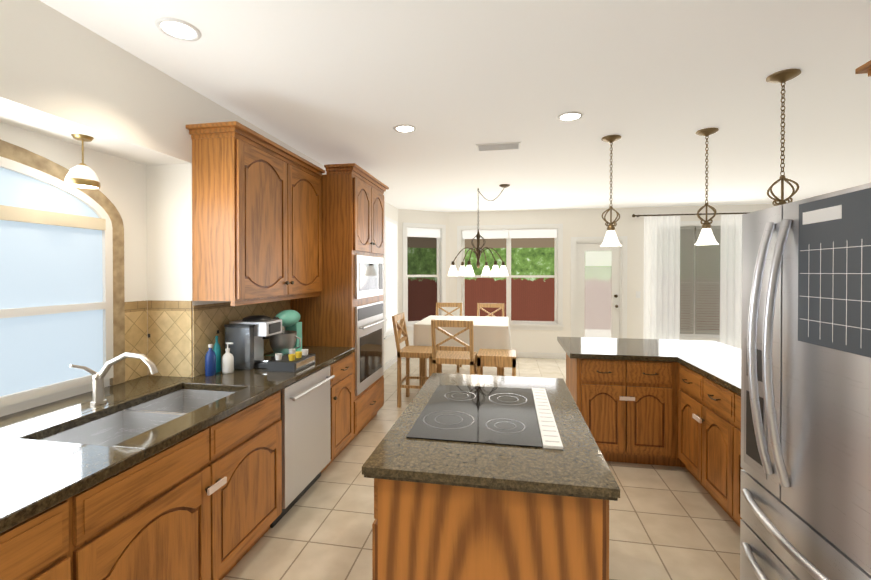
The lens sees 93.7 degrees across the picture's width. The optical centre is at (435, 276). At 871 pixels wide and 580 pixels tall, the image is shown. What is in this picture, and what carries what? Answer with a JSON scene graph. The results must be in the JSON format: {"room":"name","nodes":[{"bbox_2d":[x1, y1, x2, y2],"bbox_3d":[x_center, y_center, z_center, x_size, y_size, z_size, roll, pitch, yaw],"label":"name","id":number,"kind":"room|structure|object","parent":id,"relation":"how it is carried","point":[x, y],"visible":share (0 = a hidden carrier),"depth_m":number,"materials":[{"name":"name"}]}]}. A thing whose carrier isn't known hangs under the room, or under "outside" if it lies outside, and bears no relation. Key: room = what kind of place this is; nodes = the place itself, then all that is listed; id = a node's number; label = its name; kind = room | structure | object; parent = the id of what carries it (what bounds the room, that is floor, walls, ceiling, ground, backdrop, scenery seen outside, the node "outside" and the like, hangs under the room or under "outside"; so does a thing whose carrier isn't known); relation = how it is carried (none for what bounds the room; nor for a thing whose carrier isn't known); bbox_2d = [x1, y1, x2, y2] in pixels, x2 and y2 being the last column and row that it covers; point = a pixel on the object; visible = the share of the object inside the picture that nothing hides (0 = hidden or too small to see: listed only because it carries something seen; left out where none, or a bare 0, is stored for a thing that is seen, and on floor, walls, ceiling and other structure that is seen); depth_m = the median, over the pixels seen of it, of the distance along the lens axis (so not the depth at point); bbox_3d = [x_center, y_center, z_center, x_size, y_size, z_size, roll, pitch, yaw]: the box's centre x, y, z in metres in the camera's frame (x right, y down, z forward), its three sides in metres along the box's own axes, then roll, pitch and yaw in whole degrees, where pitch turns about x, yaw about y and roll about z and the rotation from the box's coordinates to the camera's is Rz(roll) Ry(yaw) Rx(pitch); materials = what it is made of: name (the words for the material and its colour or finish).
{"room":"kitchen and dining room","nodes":[
{"label":"kitchen and dining room","id":0,"kind":"room"},
{"bbox_2d":[0,0,397,438],"bbox_3d":[-1.786,0.185,2.580,0.480,2.740,9.900,0,0,10],"label":"wall","id":1,"kind":"structure","parent":0,"point":[63,77],"depth_m":2.21,"materials":[{"name":"white paint"}]},
{"bbox_2d":[0,139,124,406],"bbox_3d":[-2.029,0.004,1.636,0.033,1.283,1.680,0,0,10],"label":"sink window","id":2,"kind":"structure","parent":1,"relation":"in","point":[62,301],"depth_m":2.09,"materials":[{"name":"clear glass"}]},
{"bbox_2d":[64,134,100,188],"bbox_3d":[-1.794,-0.583,2.077,0.140,0.254,0.140,0,0,10],"label":"light","id":3,"kind":"object","parent":1,"relation":"hanging from","point":[82,175],"visible":1,"depth_m":2.05,"materials":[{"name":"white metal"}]},
{"bbox_2d":[125,300,289,381],"bbox_3d":[-1.859,0.405,1.714,0.340,0.483,4.167,0,0,10],"label":"backsplash","id":4,"kind":"structure","parent":1,"relation":"attached to","point":[166,348],"depth_m":2.61,"materials":[{"name":"beige tile"}]},
{"bbox_2d":[186,121,324,305],"bbox_3d":[-1.269,-0.382,3.102,0.348,1.125,1.216,0,0,10],"label":"upper cabinet","id":5,"kind":"object","parent":1,"relation":"attached to","point":[256,217],"visible":1,"depth_m":2.67,"materials":[{"name":"brown wood"}]},
{"bbox_2d":[383,216,397,338],"bbox_3d":[-0.743,0.013,6.897,0.049,1.970,0.850,0,0,10],"label":"nook window","id":6,"kind":"structure","parent":1,"relation":"in","point":[390,282],"depth_m":6.81,"materials":[{"name":"white"}]},
{"bbox_2d":[398,209,448,348],"bbox_3d":[-0.319,0.142,7.660,1.460,2.740,0.150,0,1,-25],"label":"wall","id":7,"kind":"structure","parent":0,"point":[420,216],"depth_m":7.53,"materials":[{"name":"white paint"}]},
{"bbox_2d":[403,222,445,330],"bbox_3d":[-0.228,0.004,7.676,0.910,1.975,0.195,0,1,-25],"label":"nook window","id":8,"kind":"structure","parent":7,"relation":"in","point":[424,268],"depth_m":7.71,"materials":[{"name":"white"}]},
{"bbox_2d":[383,352,565,371],"bbox_3d":[2.625,1.478,5.722,7.099,0.100,3.379,0,0,10],"label":"baseboard","id":9,"kind":"structure","parent":7,"relation":"attached to","point":[388,364],"depth_m":7.51,"materials":[{"name":"white wood"}]},
{"bbox_2d":[40,0,870,211],"bbox_3d":[1.863,-1.229,3.006,7.950,0.080,12.350,0,0,10],"label":"ceiling","id":10,"kind":"structure","parent":0,"point":[656,85],"depth_m":2.56,"materials":[{"name":"white paint"}]},
{"bbox_2d":[154,17,200,41],"bbox_3d":[-1.227,-1.175,1.950,0.189,0.008,0.189,0,0,4],"label":"recessed light","id":11,"kind":"object","parent":10,"relation":"in","point":[178,29],"depth_m":1.95,"materials":[{"name":"white glass"}]},
{"bbox_2d":[393,124,416,132],"bbox_3d":[-0.245,-1.187,3.288,0.189,0.008,0.189,0,0,4],"label":"recessed light","id":12,"kind":"object","parent":10,"relation":"in","point":[402,128],"depth_m":3.28,"materials":[{"name":"white glass"}]},
{"bbox_2d":[448,184,509,275],"bbox_3d":[0.598,-0.608,5.631,0.844,1.205,0.824,0,0,10],"label":"chandelier","id":13,"kind":"object","parent":10,"relation":"hanging from","point":[469,271],"visible":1,"depth_m":5.60,"materials":[{"name":"white glass"}]},
{"bbox_2d":[476,142,520,150],"bbox_3d":[0.577,-1.186,3.740,0.400,0.018,0.180,0,0,10],"label":"ceiling vent","id":14,"kind":"object","parent":10,"relation":"in","point":[499,146],"visible":0.98,"depth_m":3.71,"materials":[{"name":"white metal"}]},
{"bbox_2d":[557,111,583,121],"bbox_3d":[0.999,-1.185,3.034,0.189,0.008,0.189,0,0,4],"label":"recessed light","id":15,"kind":"object","parent":10,"relation":"in","point":[567,116],"depth_m":3.03,"materials":[{"name":"white glass"}]},
{"bbox_2d":[601,135,621,246],"bbox_3d":[1.512,-0.728,3.515,0.172,0.930,0.172,0,0,10],"label":"pendant light","id":16,"kind":"object","parent":10,"relation":"hanging from","point":[610,238],"visible":1,"depth_m":3.50,"materials":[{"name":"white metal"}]},
{"bbox_2d":[694,128,718,244],"bbox_3d":[2.223,-0.727,3.347,0.172,0.930,0.172,0,0,10],"label":"pendant light","id":17,"kind":"object","parent":10,"relation":"hanging from","point":[706,236],"visible":1,"depth_m":3.33,"materials":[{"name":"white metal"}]},
{"bbox_2d":[766,69,800,205],"bbox_3d":[2.044,-0.718,2.404,0.172,0.930,0.172,0,0,10],"label":"pendant light","id":18,"kind":"object","parent":10,"relation":"hanging from","point":[782,76],"visible":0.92,"depth_m":2.40,"materials":[{"name":"gold metal"}]},
{"bbox_2d":[222,357,739,579],"bbox_3d":[1.863,1.581,3.030,7.950,0.060,12.350,0,0,10],"label":"floor","id":19,"kind":"structure","parent":0,"point":[671,523],"depth_m":2.56,"materials":[{"name":"tile"}]},
{"bbox_2d":[0,493,79,579],"bbox_3d":[-1.510,1.131,1.003,0.620,0.876,0.678,0,0,10],"label":"base cabinet","id":20,"kind":"object","parent":19,"relation":"on","point":[46,545],"depth_m":1.22,"materials":[{"name":"brown wood"}]},
{"bbox_2d":[256,353,353,472],"bbox_3d":[-1.071,1.110,3.452,0.620,0.876,0.483,0,0,10],"label":"base cabinet","id":21,"kind":"object","parent":19,"relation":"on","point":[268,409],"depth_m":3.18,"materials":[{"name":"brown wood"}]},
{"bbox_2d":[0,346,354,532],"bbox_3d":[-1.555,0.667,1.663,0.959,0.039,4.168,0,0,10],"label":"countertop","id":22,"kind":"structure","parent":21,"relation":"on","point":[38,475],"depth_m":1.73,"materials":[{"name":"stone"}]},
{"bbox_2d":[69,352,157,404],"bbox_3d":[-1.589,0.515,2.030,0.328,0.258,0.188,0,0,10],"label":"faucet","id":23,"kind":"object","parent":22,"relation":"on","point":[98,398],"visible":1,"depth_m":2.06,"materials":[{"name":"silver metal"}]},
{"bbox_2d":[41,389,234,445],"bbox_3d":[-1.381,0.783,2.014,0.452,0.196,0.852,0,0,10],"label":"sink","id":24,"kind":"object","parent":22,"relation":"in","point":[119,427],"visible":0.12,"depth_m":2.06,"materials":[{"name":"silver metal"}]},
{"bbox_2d":[205,344,215,375],"bbox_3d":[-1.452,0.539,2.635,0.064,0.200,0.064,0,0,10],"label":"soap bottle","id":25,"kind":"object","parent":22,"relation":"on","point":[210,362],"visible":1,"depth_m":2.61,"materials":[{"name":"blue plastic"}]},
{"bbox_2d":[213,336,220,372],"bbox_3d":[-1.461,0.518,2.728,0.048,0.240,0.048,0,0,10],"label":"soap bottle","id":26,"kind":"object","parent":22,"relation":"on","point":[216,349],"visible":0.81,"depth_m":2.71,"materials":[{"name":"teal plastic"}]},
{"bbox_2d":[222,342,233,373],"bbox_3d":[-1.378,0.538,2.708,0.072,0.200,0.072,0,0,10],"label":"soap bottle","id":27,"kind":"object","parent":22,"relation":"on","point":[227,362],"visible":1,"depth_m":2.68,"materials":[{"name":"white plastic"}]},
{"bbox_2d":[224,315,281,369],"bbox_3d":[-1.286,0.459,2.910,0.310,0.354,0.258,0,0,10],"label":"coffee maker","id":28,"kind":"object","parent":22,"relation":"on","point":[247,335],"visible":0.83,"depth_m":2.82,"materials":[{"name":"silver metal"}]},
{"bbox_2d":[266,310,301,355],"bbox_3d":[-1.158,0.450,3.244,0.256,0.366,0.337,0,0,10],"label":"stand mixer","id":29,"kind":"object","parent":22,"relation":"on","point":[284,342],"visible":0.71,"depth_m":3.16,"materials":[{"name":"teal metal"}]},
{"bbox_2d":[267,349,314,371],"bbox_3d":[-1.009,0.584,2.881,0.205,0.105,0.300,0,0,10],"label":"pod drawer","id":30,"kind":"object","parent":22,"relation":"on","point":[292,360],"visible":1,"depth_m":2.78,"materials":[{"name":"black plastic"}]},
{"bbox_2d":[270,365,334,527],"bbox_3d":[-1.129,1.116,2.876,0.633,0.872,0.660,0,0,10],"label":"dishwasher","id":31,"kind":"object","parent":21,"relation":"in","point":[306,426],"visible":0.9,"depth_m":2.75,"materials":[{"name":"silver metal"}]},
{"bbox_2d":[290,163,388,448],"bbox_3d":[-0.930,0.274,4.139,0.652,2.535,1.030,0,0,10],"label":"tall cabinet","id":32,"kind":"object","parent":19,"relation":"on","point":[352,210],"visible":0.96,"depth_m":3.67,"materials":[{"name":"brown wood"}]},
{"bbox_2d":[355,255,382,298],"bbox_3d":[-0.649,0.002,4.086,0.025,0.400,0.790,0,0,10],"label":"built-in microwave","id":33,"kind":"object","parent":32,"relation":"in","point":[368,276],"visible":1,"depth_m":3.99,"materials":[{"name":"silver metal"}]},
{"bbox_2d":[355,301,387,395],"bbox_3d":[-0.623,0.677,4.088,0.078,0.810,0.790,0,0,10],"label":"wall oven","id":34,"kind":"object","parent":32,"relation":"in","point":[369,320],"visible":1,"depth_m":3.99,"materials":[{"name":"silver metal"}]},
{"bbox_2d":[392,312,439,407],"bbox_3d":[-0.231,0.998,4.970,0.497,1.073,0.450,0,0,10],"label":"dining chair","id":35,"kind":"object","parent":19,"relation":"on","point":[407,351],"visible":0.67,"depth_m":4.82,"materials":[{"name":"brown wood"}]},
{"bbox_2d":[436,302,462,372],"bbox_3d":[0.194,0.983,6.721,0.450,1.073,0.497,0,0,10],"label":"dining chair","id":36,"kind":"object","parent":19,"relation":"on","point":[440,305],"visible":0.17,"depth_m":6.91,"materials":[{"name":"brown wood"}]},
{"bbox_2d":[431,320,476,374],"bbox_3d":[0.217,1.002,4.586,0.450,1.073,0.497,0,0,10],"label":"dining chair","id":37,"kind":"object","parent":19,"relation":"on","point":[457,355],"visible":0.56,"depth_m":4.39,"materials":[{"name":"brown wood"}]},
{"bbox_2d":[413,315,510,389],"bbox_3d":[0.410,1.071,5.719,1.280,0.914,1.200,0,0,10],"label":"dining table","id":38,"kind":"object","parent":19,"relation":"on","point":[489,332],"visible":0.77,"depth_m":5.18,"materials":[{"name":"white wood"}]},
{"bbox_2d":[369,383,608,579],"bbox_3d":[0.270,1.122,1.986,0.850,0.876,1.240,0,0,10],"label":"kitchen island","id":39,"kind":"object","parent":19,"relation":"on","point":[447,510],"depth_m":1.37,"materials":[{"name":"brown wood"}]},
{"bbox_2d":[362,373,619,500],"bbox_3d":[0.273,0.665,1.976,0.830,0.040,1.330,0,0,10],"label":"island countertop","id":40,"kind":"structure","parent":39,"relation":"on","point":[580,469],"depth_m":1.45,"materials":[{"name":"grey stone"}]},
{"bbox_2d":[406,384,562,449],"bbox_3d":[0.249,0.638,1.965,0.605,0.013,0.780,0,0,10],"label":"cooktop","id":41,"kind":"object","parent":40,"relation":"in","point":[485,415],"visible":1,"depth_m":1.84,"materials":[{"name":"black glass"}]},
{"bbox_2d":[477,303,503,316],"bbox_3d":[0.883,0.984,6.598,0.450,1.073,0.497,0,0,10],"label":"dining chair","id":42,"kind":"object","parent":19,"relation":"on","point":[493,305],"visible":0.27,"depth_m":6.79,"materials":[{"name":"brown wood"}]},
{"bbox_2d":[477,349,515,375],"bbox_3d":[0.715,1.211,4.756,0.430,0.650,0.430,0,0,10],"label":"stool","id":43,"kind":"object","parent":19,"relation":"on","point":[496,357],"visible":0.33,"depth_m":4.57,"materials":[{"name":"brown wood"}]},
{"bbox_2d":[566,353,676,465],"bbox_3d":[1.582,1.108,3.629,0.724,0.876,0.662,0,0,10],"label":"base cabinet","id":44,"kind":"object","parent":19,"relation":"on","point":[665,402],"depth_m":3.31,"materials":[{"name":"brown wood"}]},
{"bbox_2d":[557,337,740,360],"bbox_3d":[1.913,0.650,3.669,1.480,0.040,0.900,0,0,10],"label":"countertop","id":45,"kind":"structure","parent":44,"relation":"on","point":[587,348],"depth_m":3.53,"materials":[{"name":"grey stone"}]},
{"bbox_2d":[677,357,740,392],"bbox_3d":[2.111,0.660,2.481,0.670,0.040,1.368,0,0,10],"label":"countertop","id":46,"kind":"structure","parent":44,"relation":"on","point":[727,370],"depth_m":2.86,"materials":[{"name":"grey stone"}]},
{"bbox_2d":[677,361,724,505],"bbox_3d":[2.154,1.116,2.754,0.642,0.876,0.904,0,0,10],"label":"base cabinet","id":47,"kind":"object","parent":19,"relation":"on","point":[700,399],"depth_m":2.82,"materials":[{"name":"brown wood"}]},
{"bbox_2d":[721,385,742,526],"bbox_3d":[2.040,1.121,2.123,0.642,0.876,0.634,0,0,10],"label":"base cabinet","id":48,"kind":"object","parent":19,"relation":"on","point":[733,468],"depth_m":2.43,"materials":[{"name":"brown wood"}]},
{"bbox_2d":[740,182,870,579],"bbox_3d":[1.648,0.651,1.181,1.083,1.832,0.910,0,0,10],"label":"refrigerator","id":49,"kind":"object","parent":19,"relation":"on","point":[805,501],"visible":1,"depth_m":1.32,"materials":[{"name":"metal"}]},
{"bbox_2d":[449,204,773,353],"bbox_3d":[3.404,0.144,7.364,6.450,2.740,0.150,0,0,10],"label":"wall","id":50,"kind":"structure","parent":0,"point":[583,222],"depth_m":7.43,"materials":[{"name":"white paint"}]},
{"bbox_2d":[457,224,563,330],"bbox_3d":[1.382,0.014,7.703,1.980,1.955,0.195,0,0,10],"label":"nook window","id":51,"kind":"structure","parent":50,"relation":"in","point":[528,291],"depth_m":7.70,"materials":[{"name":"white"}]},
{"bbox_2d":[571,236,626,337],"bbox_3d":[2.950,0.399,7.413,0.960,2.230,0.218,0,0,10],"label":"patio door","id":52,"kind":"structure","parent":50,"relation":"in","point":[598,290],"depth_m":7.40,"materials":[{"name":"white"}]},
{"bbox_2d":[632,212,749,348],"bbox_3d":[4.559,0.203,7.008,2.246,2.588,0.143,0,0,10],"label":"panels","id":53,"kind":"object","parent":50,"relation":"hanging from","point":[661,276],"visible":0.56,"depth_m":7.05,"materials":[{"name":"white fabric"}]},
{"bbox_2d":[680,220,720,341],"bbox_3d":[4.527,0.103,7.140,1.490,2.125,0.195,0,0,10],"label":"room window","id":54,"kind":"structure","parent":50,"relation":"in","point":[699,292],"depth_m":7.12,"materials":[{"name":"white"}]},
{"bbox_3d":[1.966,0.212,-0.662,0.150,2.740,4.840,0,0,10],"label":"fridge","id":55,"kind":"object","parent":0,"visible":0},
{"bbox_2d":[855,60,870,76],"bbox_3d":[2.008,-0.666,1.248,0.438,0.525,1.130,0,0,10],"label":"upper cabinet","id":56,"kind":"object","parent":55,"relation":"attached to","point":[864,68],"visible":1,"depth_m":1.80,"materials":[{"name":"brown wood"}]}
]}

